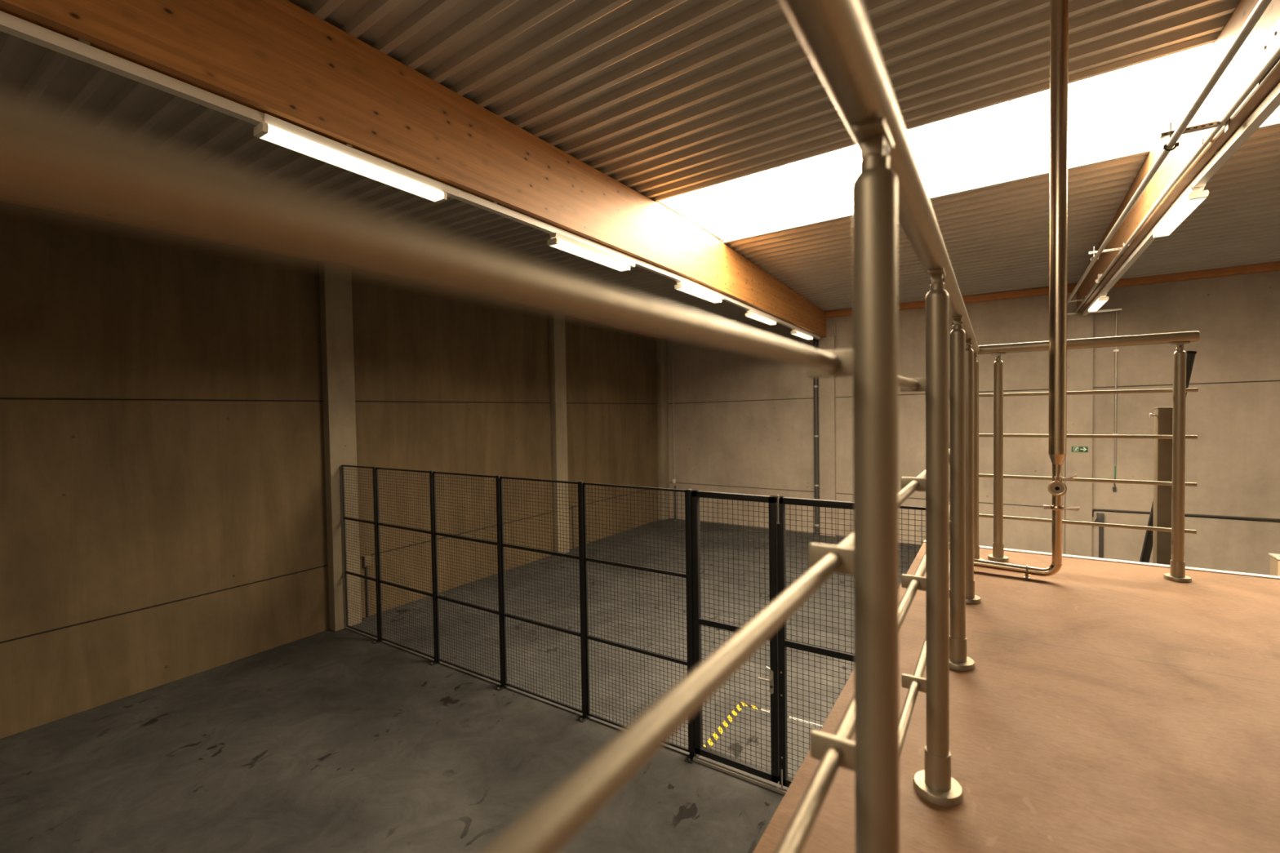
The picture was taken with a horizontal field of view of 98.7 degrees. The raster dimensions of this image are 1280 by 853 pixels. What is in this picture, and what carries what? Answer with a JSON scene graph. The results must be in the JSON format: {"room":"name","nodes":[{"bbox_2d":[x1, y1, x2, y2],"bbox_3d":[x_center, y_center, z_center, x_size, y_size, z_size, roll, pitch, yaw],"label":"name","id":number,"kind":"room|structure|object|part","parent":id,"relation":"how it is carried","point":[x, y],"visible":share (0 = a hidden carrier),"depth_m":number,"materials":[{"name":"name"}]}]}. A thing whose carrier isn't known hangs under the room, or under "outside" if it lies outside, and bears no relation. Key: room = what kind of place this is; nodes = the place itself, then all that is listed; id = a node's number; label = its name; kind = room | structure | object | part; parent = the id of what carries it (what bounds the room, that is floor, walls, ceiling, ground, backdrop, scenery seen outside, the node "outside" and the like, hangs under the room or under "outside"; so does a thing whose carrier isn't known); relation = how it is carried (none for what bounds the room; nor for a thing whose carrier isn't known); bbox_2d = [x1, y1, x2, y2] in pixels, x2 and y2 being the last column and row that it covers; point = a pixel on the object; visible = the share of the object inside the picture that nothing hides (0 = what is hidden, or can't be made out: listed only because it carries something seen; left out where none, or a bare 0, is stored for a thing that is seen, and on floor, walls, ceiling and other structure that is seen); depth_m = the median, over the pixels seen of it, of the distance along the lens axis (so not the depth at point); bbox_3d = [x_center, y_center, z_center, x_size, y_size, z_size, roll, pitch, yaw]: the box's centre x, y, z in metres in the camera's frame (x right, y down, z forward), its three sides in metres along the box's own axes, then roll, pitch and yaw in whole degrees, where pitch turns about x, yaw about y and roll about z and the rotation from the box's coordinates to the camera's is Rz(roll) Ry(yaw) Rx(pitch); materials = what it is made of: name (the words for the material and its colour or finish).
{"room":"warehouse mezzanine","nodes":[
{"label":"warehouse mezzanine","id":0,"kind":"room"},
{"bbox_2d":[0,200,658,738],"bbox_3d":[-4.742,-0.009,8.884,0.250,6.300,20.300,0,2,33],"label":"wall","id":1,"kind":"structure","parent":0,"point":[163,513],"depth_m":7.34,"materials":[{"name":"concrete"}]},
{"bbox_2d":[362,555,371,617],"bbox_3d":[-4.469,2.625,9.017,0.070,1.020,0.110,0,2,33],"label":"wall socket","id":2,"kind":"object","parent":1,"relation":"attached to","point":[366,558],"visible":0.76,"depth_m":9.00,"materials":[{"name":"paint"}]},
{"bbox_2d":[362,555,371,566],"bbox_3d":[-4.476,2.200,9.006,0.070,0.170,0.110,0,2,33],"label":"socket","id":3,"kind":"object","parent":2,"relation":"attached to","point":[366,558],"depth_m":8.97,"materials":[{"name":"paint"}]},
{"bbox_2d":[572,505,574,548],"bbox_3d":[-1.624,2.451,13.390,0.034,1.050,0.036,0,2,33],"label":"lead","id":4,"kind":"object","parent":1,"relation":"attached to","point":[573,505],"visible":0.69,"depth_m":13.38,"materials":[{"name":"grey plastic"}]},
{"bbox_2d":[0,518,921,852],"bbox_3d":[2.240,3.250,4.450,16.900,0.200,20.300,0,2,33],"label":"floor","id":5,"kind":"structure","parent":0,"point":[327,741],"depth_m":5.60,"materials":[{"name":"concrete"}]},
{"bbox_2d":[318,265,361,631],"bbox_3d":[-4.682,0.318,8.594,0.170,5.660,0.420,0,2,33],"label":"concrete column","id":6,"kind":"structure","parent":5,"relation":"on","point":[335,284],"depth_m":8.48,"materials":[{"name":"grey concrete"}]},
{"bbox_2d":[371,466,383,644],"bbox_3d":[-3.854,1.868,8.020,0.090,2.565,0.160,0,2,33],"label":"fence post","id":7,"kind":"object","parent":5,"relation":"on","point":[379,640],"visible":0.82,"depth_m":8.02,"materials":[{"name":"metal"}]},
{"bbox_2d":[341,465,377,638],"bbox_3d":[-4.224,1.856,8.295,0.867,2.523,0.026,0,2,33],"label":"mesh fence","id":8,"kind":"object","parent":7,"relation":"attached to","point":[344,517],"visible":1,"depth_m":8.34,"materials":[{"name":"black metal"}]},
{"bbox_3d":[-3.834,3.147,8.053,0.090,0.007,0.160,0,2,33],"label":"foot plate","id":9,"kind":"part","parent":7,"relation":"part of","materials":[{"name":"black metal"}]},
{"bbox_2d":[375,467,434,658],"bbox_3d":[-3.287,1.857,7.684,1.262,2.523,0.026,0,2,33],"label":"mesh fence","id":10,"kind":"object","parent":7,"relation":"attached to","point":[379,523],"visible":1,"depth_m":7.71,"materials":[{"name":"black metal"}]},
{"bbox_2d":[427,470,440,666],"bbox_3d":[-2.752,1.870,7.301,0.090,2.565,0.160,0,2,33],"label":"fence post","id":11,"kind":"object","parent":5,"relation":"on","point":[431,480],"visible":0.79,"depth_m":7.30,"materials":[{"name":"metal"}]},
{"bbox_3d":[-2.732,3.148,7.335,0.090,0.007,0.160,0,2,33],"label":"foot plate","id":12,"kind":"part","parent":11,"relation":"part of","materials":[{"name":"black metal"}]},
{"bbox_2d":[432,471,500,683],"bbox_3d":[-2.204,1.859,6.978,1.216,2.523,0.026,0,2,33],"label":"mesh fence","id":13,"kind":"object","parent":11,"relation":"attached to","point":[494,611],"visible":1,"depth_m":7.00,"materials":[{"name":"black metal"}]},
{"bbox_2d":[494,475,507,691],"bbox_3d":[-1.688,1.872,6.607,0.090,2.565,0.160,0,2,33],"label":"fence post","id":14,"kind":"object","parent":5,"relation":"on","point":[502,686],"visible":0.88,"depth_m":6.60,"materials":[{"name":"metal"}]},
{"bbox_3d":[-1.668,3.150,6.641,0.090,0.007,0.160,0,2,33],"label":"foot plate","id":15,"kind":"part","parent":14,"relation":"part of","materials":[{"name":"black metal"}]},
{"bbox_2d":[499,476,582,713],"bbox_3d":[-1.139,1.861,6.284,1.218,2.523,0.026,0,2,33],"label":"mesh fence","id":16,"kind":"object","parent":14,"relation":"attached to","point":[570,556],"visible":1,"depth_m":6.29,"materials":[{"name":"black metal"}]},
{"bbox_2d":[548,313,569,553],"bbox_3d":[-1.895,0.123,12.867,0.170,5.740,0.390,0,2,33],"label":"concrete column","id":17,"kind":"structure","parent":5,"relation":"on","point":[557,337],"depth_m":12.75,"materials":[{"name":"grey concrete"}]},
{"bbox_2d":[576,481,590,722],"bbox_3d":[-0.622,1.873,5.913,0.090,2.565,0.160,0,2,33],"label":"fence post","id":18,"kind":"object","parent":5,"relation":"on","point":[584,717],"visible":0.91,"depth_m":5.91,"materials":[{"name":"metal"}]},
{"bbox_3d":[-0.602,3.152,5.946,0.090,0.007,0.160,0,2,33],"label":"foot plate","id":19,"kind":"part","parent":18,"relation":"part of","materials":[{"name":"black metal"}]},
{"bbox_2d":[582,482,689,752],"bbox_3d":[-0.059,1.862,5.580,1.254,2.523,0.026,0,2,33],"label":"mesh fence","id":20,"kind":"object","parent":18,"relation":"attached to","point":[589,559],"visible":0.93,"depth_m":5.59,"materials":[{"name":"black metal"}]},
{"bbox_2d":[656,338,669,519],"bbox_3d":[0.705,0.098,16.856,0.170,5.500,0.390,0,2,33],"label":"concrete column","id":21,"kind":"structure","parent":5,"relation":"on","point":[661,344],"depth_m":16.74,"materials":[{"name":"grey concrete"}]},
{"bbox_2d":[674,485,676,519],"bbox_3d":[1.088,2.333,16.890,0.052,1.020,0.052,0,2,33],"label":"pipe","id":22,"kind":"object","parent":5,"relation":"on","point":[675,509],"visible":1,"depth_m":16.87,"materials":[{"name":"grey plastic"}]},
{"bbox_2d":[684,488,699,764],"bbox_3d":[0.473,1.875,5.198,0.090,2.565,0.160,0,2,33],"label":"fence post","id":23,"kind":"object","parent":5,"relation":"on","point":[689,758],"visible":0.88,"depth_m":5.19,"materials":[{"name":"metal"}]},
{"bbox_3d":[0.493,3.154,5.232,0.090,0.007,0.160,0,2,33],"label":"foot plate","id":24,"kind":"part","parent":23,"relation":"part of","materials":[{"name":"black metal"}]},
{"bbox_2d":[691,490,779,783],"bbox_3d":[0.859,1.852,4.993,0.806,2.500,0.178,0,2,33],"label":"gate","id":25,"kind":"object","parent":23,"relation":"attached to","point":[772,775],"visible":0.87,"depth_m":4.96,"materials":[{"name":"metal"}]},
{"bbox_3d":[1.087,2.195,4.777,0.119,0.020,0.046,0,2,33],"label":"lever handle","id":26,"kind":"part","parent":25,"relation":"part of","materials":[{"name":"metal"}]},
{"bbox_3d":[1.141,2.219,4.771,0.035,0.204,0.008,0,2,33],"label":"lock plate","id":27,"kind":"part","parent":25,"relation":"part of","materials":[{"name":"metal"}]},
{"bbox_2d":[703,702,760,748],"bbox_3d":[0.944,3.136,5.706,0.244,0.001,1.076,0,2,33],"label":"tape","id":28,"kind":"object","parent":5,"relation":"on","point":[717,731],"visible":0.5,"depth_m":5.78,"materials":[{"name":"yellow plastic"}]},
{"bbox_2d":[693,756,786,795],"bbox_3d":[0.974,3.143,4.897,1.110,0.030,0.035,0,2,33],"label":"bar","id":29,"kind":"object","parent":5,"relation":"on","point":[726,771],"visible":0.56,"depth_m":4.93,"materials":[{"name":"silver metal"}]},
{"bbox_2d":[789,716,822,726],"bbox_3d":[1.803,3.121,5.776,0.480,0.001,0.030,0,2,32],"label":"floor marking","id":30,"kind":"object","parent":5,"relation":"on","point":[790,717],"depth_m":5.82,"materials":[{"name":"white paint"}]},
{"bbox_2d":[818,336,836,536],"bbox_3d":[4.883,0.270,14.311,0.390,5.160,0.120,0,2,33],"label":"concrete column","id":31,"kind":"structure","parent":5,"relation":"on","point":[826,384],"depth_m":14.26,"materials":[{"name":"grey concrete"}]},
{"bbox_2d":[752,540,1279,852],"bbox_3d":[1.911,2.057,-1.484,5.572,2.506,7.876,0,2,33],"label":"deck","id":32,"kind":"object","parent":5,"relation":"on","point":[1106,705],"visible":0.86,"depth_m":1.40,"materials":[{"name":"brown wood"}]},
{"bbox_2d":[0,0,983,852],"bbox_3d":[0.572,0.201,1.091,0.114,1.123,4.439,0,2,33],"label":"guard railing","id":33,"kind":"object","parent":32,"relation":"on","point":[51,159],"visible":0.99,"depth_m":0.47,"materials":[{"name":"metal"}]},
{"bbox_3d":[0.543,-0.085,1.099,0.018,0.017,4.439,0,2,33],"label":"rail","id":34,"kind":"part","parent":33,"relation":"part of","materials":[{"name":"metal"}]},
{"bbox_3d":[0.546,0.123,1.105,0.018,0.017,4.439,0,2,33],"label":"rail","id":35,"kind":"part","parent":33,"relation":"part of","materials":[{"name":"metal"}]},
{"bbox_3d":[0.549,0.331,1.110,0.018,0.017,4.439,0,2,33],"label":"rail","id":36,"kind":"part","parent":33,"relation":"part of","materials":[{"name":"metal"}]},
{"bbox_3d":[0.244,0.264,0.567,0.042,1.012,0.042,0,2,33],"label":"post","id":37,"kind":"part","parent":33,"relation":"part of","materials":[{"name":"metal"}]},
{"bbox_3d":[0.564,-0.335,1.062,0.051,0.048,4.414,0,2,33],"label":"handrail","id":38,"kind":"part","parent":33,"relation":"part of","materials":[{"name":"metal"}]},
{"bbox_3d":[0.552,0.545,1.116,0.018,0.017,4.439,0,2,33],"label":"rail","id":39,"kind":"part","parent":33,"relation":"part of","materials":[{"name":"metal"}]},
{"bbox_3d":[0.613,0.243,1.133,0.042,1.012,0.042,0,2,33],"label":"post","id":40,"kind":"part","parent":33,"relation":"part of","materials":[{"name":"metal"}]},
{"bbox_3d":[0.981,0.223,1.697,0.042,1.012,0.042,0,2,33],"label":"post","id":41,"kind":"part","parent":33,"relation":"part of","materials":[{"name":"metal"}]},
{"bbox_3d":[1.349,0.202,2.263,0.042,1.012,0.042,0,2,33],"label":"post","id":42,"kind":"part","parent":33,"relation":"part of","materials":[{"name":"metal"}]},
{"bbox_3d":[1.718,0.181,2.828,0.042,1.012,0.042,0,2,33],"label":"post","id":43,"kind":"part","parent":33,"relation":"part of","materials":[{"name":"metal"}]},
{"bbox_2d":[973,0,1079,578],"bbox_3d":[1.735,-1.040,2.534,0.470,3.493,0.078,0,2,36],"label":"pipe","id":44,"kind":"object","parent":32,"relation":"on","point":[1059,9],"visible":0.98,"depth_m":2.44,"materials":[{"name":"metal"}]},
{"bbox_2d":[977,330,1199,582],"bbox_3d":[2.131,0.135,2.701,0.884,1.123,0.114,0,2,33],"label":"guard railing","id":45,"kind":"object","parent":32,"relation":"on","point":[1177,563],"visible":0.98,"depth_m":2.59,"materials":[{"name":"metal"}]},
{"bbox_3d":[1.866,0.178,2.862,0.042,1.012,0.042,0,2,33],"label":"post","id":46,"kind":"part","parent":45,"relation":"part of","materials":[{"name":"metal"}]},
{"bbox_3d":[2.153,0.478,2.735,0.884,0.017,0.018,0,2,33],"label":"rail","id":47,"kind":"part","parent":45,"relation":"part of","materials":[{"name":"metal"}]},
{"bbox_3d":[2.149,0.263,2.730,0.884,0.017,0.018,0,2,33],"label":"rail","id":48,"kind":"part","parent":45,"relation":"part of","materials":[{"name":"metal"}]},
{"bbox_3d":[2.146,0.048,2.724,0.884,0.017,0.018,0,2,33],"label":"rail","id":49,"kind":"part","parent":45,"relation":"part of","materials":[{"name":"metal"}]},
{"bbox_3d":[2.143,-0.165,2.719,0.884,0.017,0.018,0,2,33],"label":"rail","id":50,"kind":"part","parent":45,"relation":"part of","materials":[{"name":"metal"}]},
{"bbox_3d":[2.130,-0.402,2.670,0.841,0.048,0.048,0,2,33],"label":"handrail","id":51,"kind":"part","parent":45,"relation":"part of","materials":[{"name":"metal"}]},
{"bbox_3d":[2.439,0.179,2.489,0.042,1.012,0.042,0,2,33],"label":"post","id":52,"kind":"part","parent":45,"relation":"part of","materials":[{"name":"metal"}]},
{"bbox_3d":[4.031,0.719,1.764,5.572,0.066,0.041,0,2,33],"label":"edge trim","id":53,"kind":"part","parent":32,"relation":"part of","materials":[{"name":"metal"}]},
{"bbox_2d":[1064,313,1093,556],"bbox_3d":[9.184,0.262,11.506,0.440,5.190,0.120,0,2,33],"label":"concrete column","id":54,"kind":"structure","parent":5,"relation":"on","point":[1077,538],"depth_m":11.45,"materials":[{"name":"grey concrete"}]},
{"bbox_2d":[1071,446,1088,452],"bbox_3d":[9.159,0.474,11.449,0.264,0.116,0.016,0,2,33],"label":"exit sign","id":55,"kind":"object","parent":54,"relation":"attached to","point":[1074,449],"visible":1,"depth_m":11.44,"materials":[{"name":"green plastic"}]},
{"bbox_2d":[1149,407,1173,564],"bbox_3d":[3.052,1.529,3.213,0.140,3.281,0.104,0,2,33],"label":"steel column","id":56,"kind":"structure","parent":5,"relation":"on","point":[1162,448],"depth_m":3.15,"materials":[{"name":"metal"}]},
{"bbox_2d":[1139,351,1196,563],"bbox_3d":[2.997,1.363,3.393,0.594,3.606,0.048,0,2,41],"label":"tube","id":57,"kind":"object","parent":5,"relation":"on","point":[1147,548],"visible":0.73,"depth_m":3.29,"materials":[{"name":"black plastic"}]},
{"bbox_2d":[1268,553,1279,576],"bbox_3d":[8.883,2.346,6.983,1.164,1.270,0.274,0,2,33],"label":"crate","id":58,"kind":"object","parent":5,"relation":"on","point":[1274,558],"visible":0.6,"depth_m":7.26,"materials":[{"name":"wood"}]},
{"bbox_3d":[1.847,1.877,4.303,0.090,2.565,0.160,0,2,33],"label":"fence post","id":59,"kind":"object","parent":5,"relation":"on","visible":0},
{"bbox_2d":[776,494,854,789],"bbox_3d":[1.514,1.854,4.542,0.756,2.540,0.081,0,2,33],"label":"gate","id":60,"kind":"object","parent":59,"relation":"attached to","point":[785,780],"visible":0.57,"depth_m":4.66,"materials":[{"name":"metal"}]},
{"bbox_2d":[898,505,950,582],"bbox_3d":[2.111,1.866,4.165,0.537,2.523,0.026,0,2,33],"label":"mesh fence","id":61,"kind":"object","parent":59,"relation":"attached to","point":[901,507],"visible":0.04,"depth_m":4.17,"materials":[{"name":"black metal"}]},
{"bbox_3d":[2.112,1.866,4.165,0.537,2.523,0.024,0,2,33],"label":"frame","id":62,"kind":"part","parent":61,"relation":"part of","materials":[{"name":"metal"}]},
{"bbox_2d":[0,0,1240,322],"bbox_3d":[2.018,-2.788,4.096,16.500,0.391,20.005,0,2,33],"label":"ceiling","id":63,"kind":"structure","parent":0,"point":[657,97],"depth_m":4.45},
{"bbox_2d":[666,260,1279,575],"bbox_3d":[7.677,-0.301,12.690,16.800,6.300,0.250,0,2,33],"label":"wall","id":64,"kind":"structure","parent":0,"point":[744,424],"depth_m":11.86,"materials":[{"name":"paint"}]},
{"bbox_2d":[0,0,826,337],"bbox_3d":[-0.613,-2.446,6.104,0.200,0.944,19.700,0,2,33],"label":"timber beam","id":65,"kind":"structure","parent":64,"relation":"attached to","point":[277,59],"depth_m":4.03,"materials":[{"name":"brown wood"}]},
{"bbox_2d":[0,10,820,339],"bbox_3d":[-0.664,-1.979,6.035,0.132,0.247,19.300,0,2,33],"label":"lighting trunking","id":66,"kind":"object","parent":65,"relation":"attached to","point":[80,49],"depth_m":3.81,"materials":[{"name":"white metal"}]},
{"bbox_3d":[-1.966,-1.903,4.038,0.132,0.118,1.490,0,2,33],"label":"fluorescent light","id":67,"kind":"part","parent":66,"relation":"part of","materials":[{"name":"white plastic"}]},
{"bbox_3d":[-0.503,-1.961,6.282,0.132,0.118,1.490,0,2,33],"label":"fluorescent light","id":68,"kind":"part","parent":66,"relation":"part of","materials":[{"name":"white plastic"}]},
{"bbox_3d":[0.954,-2.069,8.517,0.132,0.118,1.490,0,2,33],"label":"fluorescent light","id":69,"kind":"part","parent":66,"relation":"part of","materials":[{"name":"white plastic"}]},
{"bbox_3d":[2.401,-2.118,10.737,0.132,0.118,1.490,0,2,33],"label":"fluorescent light","id":70,"kind":"part","parent":66,"relation":"part of","materials":[{"name":"white plastic"}]},
{"bbox_3d":[3.849,-2.166,12.956,0.132,0.118,1.490,0,2,33],"label":"fluorescent light","id":71,"kind":"part","parent":66,"relation":"part of","materials":[{"name":"white plastic"}]},
{"bbox_2d":[791,331,813,339],"bbox_3d":[3.811,-2.132,12.899,0.132,0.056,1.290,0,2,33],"label":"diffuser","id":72,"kind":"object","parent":66,"relation":"attached to","point":[806,335],"depth_m":12.87,"materials":[{"name":"white plastic"}]},
{"bbox_2d":[672,359,675,483],"bbox_3d":[1.016,-0.157,16.856,0.080,3.800,0.055,0,2,33],"label":"conduit","id":73,"kind":"object","parent":64,"relation":"attached to","point":[673,480],"visible":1,"depth_m":16.85,"materials":[{"name":"white plastic"}]},
{"bbox_2d":[813,338,819,534],"bbox_3d":[4.638,0.275,14.461,0.124,5.150,0.137,0,2,33],"label":"downpipe","id":74,"kind":"object","parent":64,"relation":"attached to","point":[815,340],"visible":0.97,"depth_m":14.42,"materials":[{"name":"grey plastic"}]},
{"bbox_2d":[833,323,838,335],"bbox_3d":[5.034,-2.494,14.124,0.120,0.310,0.060,0,2,33],"label":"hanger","id":75,"kind":"object","parent":64,"relation":"attached to","point":[834,323],"visible":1,"depth_m":14.10,"materials":[{"name":"grey metal"}]},
{"bbox_2d":[825,284,1077,317],"bbox_3d":[6.957,-2.890,12.833,5.110,0.140,0.140,0,2,33],"label":"wall plate timber","id":76,"kind":"object","parent":64,"relation":"attached to","point":[1043,291],"visible":0.5,"depth_m":12.26,"materials":[{"name":"brown wood"}]},
{"bbox_2d":[1066,512,1104,558],"bbox_3d":[9.277,2.328,11.448,0.645,1.060,0.134,0,2,18],"label":"junction box","id":77,"kind":"object","parent":64,"relation":"attached to","point":[1100,517],"visible":0.7,"depth_m":11.34,"materials":[{"name":"metal"}]},
{"bbox_2d":[1066,308,1121,491],"bbox_3d":[9.280,-0.524,11.385,1.010,3.685,0.170,0,2,33],"label":"conduit","id":78,"kind":"object","parent":64,"relation":"attached to","point":[1116,310],"visible":0.81,"depth_m":11.18,"materials":[{"name":"metal"}]},
{"bbox_2d":[1076,0,1279,313],"bbox_3d":[3.835,-2.456,3.203,0.220,0.908,19.700,0,2,33],"label":"timber beam","id":79,"kind":"structure","parent":64,"relation":"attached to","point":[1264,39],"depth_m":4.48,"materials":[{"name":"wood"}]},
{"bbox_2d":[1094,273,1102,283],"bbox_3d":[7.278,-2.349,8.725,0.084,0.145,0.100,0,2,33],"label":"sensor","id":80,"kind":"object","parent":79,"relation":"attached to","point":[1099,274],"visible":0.79,"depth_m":8.71,"materials":[{"name":"white plastic"}]},
{"bbox_2d":[1066,0,1271,305],"bbox_3d":[4.702,-2.178,5.024,0.357,0.314,15.680,0,2,33],"label":"ceiling pipe","id":81,"kind":"object","parent":79,"relation":"attached to","point":[1261,6],"visible":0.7,"depth_m":3.91,"materials":[{"name":"metal"}]},
{"bbox_3d":[8.453,-2.462,10.785,0.349,0.030,0.040,0,2,33],"label":"strut arm","id":82,"kind":"part","parent":81,"relation":"part of","materials":[{"name":"metal"}]},
{"bbox_3d":[6.179,-2.331,7.297,0.349,0.030,0.040,0,2,33],"label":"strut arm","id":83,"kind":"part","parent":81,"relation":"part of","materials":[{"name":"metal"}]},
{"bbox_3d":[4.045,-2.177,4.025,0.349,0.030,0.040,0,2,33],"label":"strut arm","id":84,"kind":"part","parent":81,"relation":"part of","materials":[{"name":"metal"}]},
{"bbox_2d":[1075,44,1279,312],"bbox_3d":[4.779,-2.181,4.867,0.055,0.132,15.500,0,2,33],"label":"conduit pipe","id":85,"kind":"object","parent":79,"relation":"attached to","point":[1275,55],"visible":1,"depth_m":4.29,"materials":[{"name":"metal"}]},
{"bbox_2d":[1083,82,1279,315],"bbox_3d":[3.800,-2.012,3.123,0.132,0.237,19.300,0,2,33],"label":"lighting trunking","id":86,"kind":"object","parent":79,"relation":"attached to","point":[1270,104],"depth_m":4.88,"materials":[{"name":"white metal"}]},
{"bbox_2d":[1088,297,1106,311],"bbox_3d":[8.128,-2.162,9.760,0.132,0.056,1.290,0,2,33],"label":"diffuser","id":87,"kind":"object","parent":86,"relation":"attached to","point":[1099,302],"depth_m":9.70,"materials":[{"name":"white plastic"}]},
{"bbox_3d":[8.165,-2.195,9.818,0.132,0.118,1.490,0,2,33],"label":"fluorescent light","id":88,"kind":"part","parent":86,"relation":"part of","materials":[{"name":"white plastic"}]},
{"bbox_3d":[5.326,-2.097,5.463,0.132,0.118,1.490,0,2,33],"label":"fluorescent light","id":89,"kind":"part","parent":86,"relation":"part of","materials":[{"name":"white plastic"}]},
{"bbox_3d":[3.662,-2.234,3.115,0.012,0.250,0.750,0,2,33],"label":"splice plate","id":90,"kind":"part","parent":79,"relation":"part of","materials":[{"name":"metal"}]},
{"bbox_2d":[1092,508,1279,520],"bbox_3d":[11.829,1.780,9.884,5.774,0.199,0.040,0,2,33],"label":"handrail","id":91,"kind":"object","parent":64,"relation":"attached to","point":[1094,509],"visible":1,"depth_m":10.53,"materials":[{"name":"metal"}]},
{"bbox_2d":[1111,261,1279,288],"bbox_3d":[11.790,-2.882,9.681,6.030,0.140,0.140,0,2,33],"label":"wall plate timber","id":92,"kind":"object","parent":64,"relation":"attached to","point":[1273,266],"visible":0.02,"depth_m":10.39,"materials":[{"name":"brown wood"}]},
{"bbox_2d":[720,120,1279,311],"bbox_3d":[7.746,-3.008,8.348,11.550,0.309,7.094,0,2,33],"label":"ceiling","id":93,"kind":"structure","parent":0,"point":[995,237],"depth_m":8.60,"materials":[{"name":"grey metal"}]},
{"bbox_2d":[653,31,1221,241],"bbox_3d":[2.862,-3.229,6.543,5.289,0.535,2.159,0,2,36],"label":"skylight","id":94,"kind":"object","parent":93,"relation":"attached to","point":[1125,110],"visible":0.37,"depth_m":6.46,"materials":[{"name":"white glass"}]},
{"bbox_2d":[1261,106,1279,125],"bbox_3d":[6.238,-3.218,4.104,2.900,0.535,2.296,0,2,33],"label":"skylight","id":95,"kind":"object","parent":93,"relation":"attached to","point":[1274,117],"visible":0.02,"depth_m":5.40,"materials":[{"name":"white glass"}]},
{"bbox_2d":[1066,308,1121,315],"bbox_3d":[9.252,-2.346,11.338,1.010,0.040,0.170,0,2,33],"label":"cable tray","id":96,"kind":"object","parent":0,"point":[1116,310],"depth_m":11.15,"materials":[{"name":"metal"}]}
]}

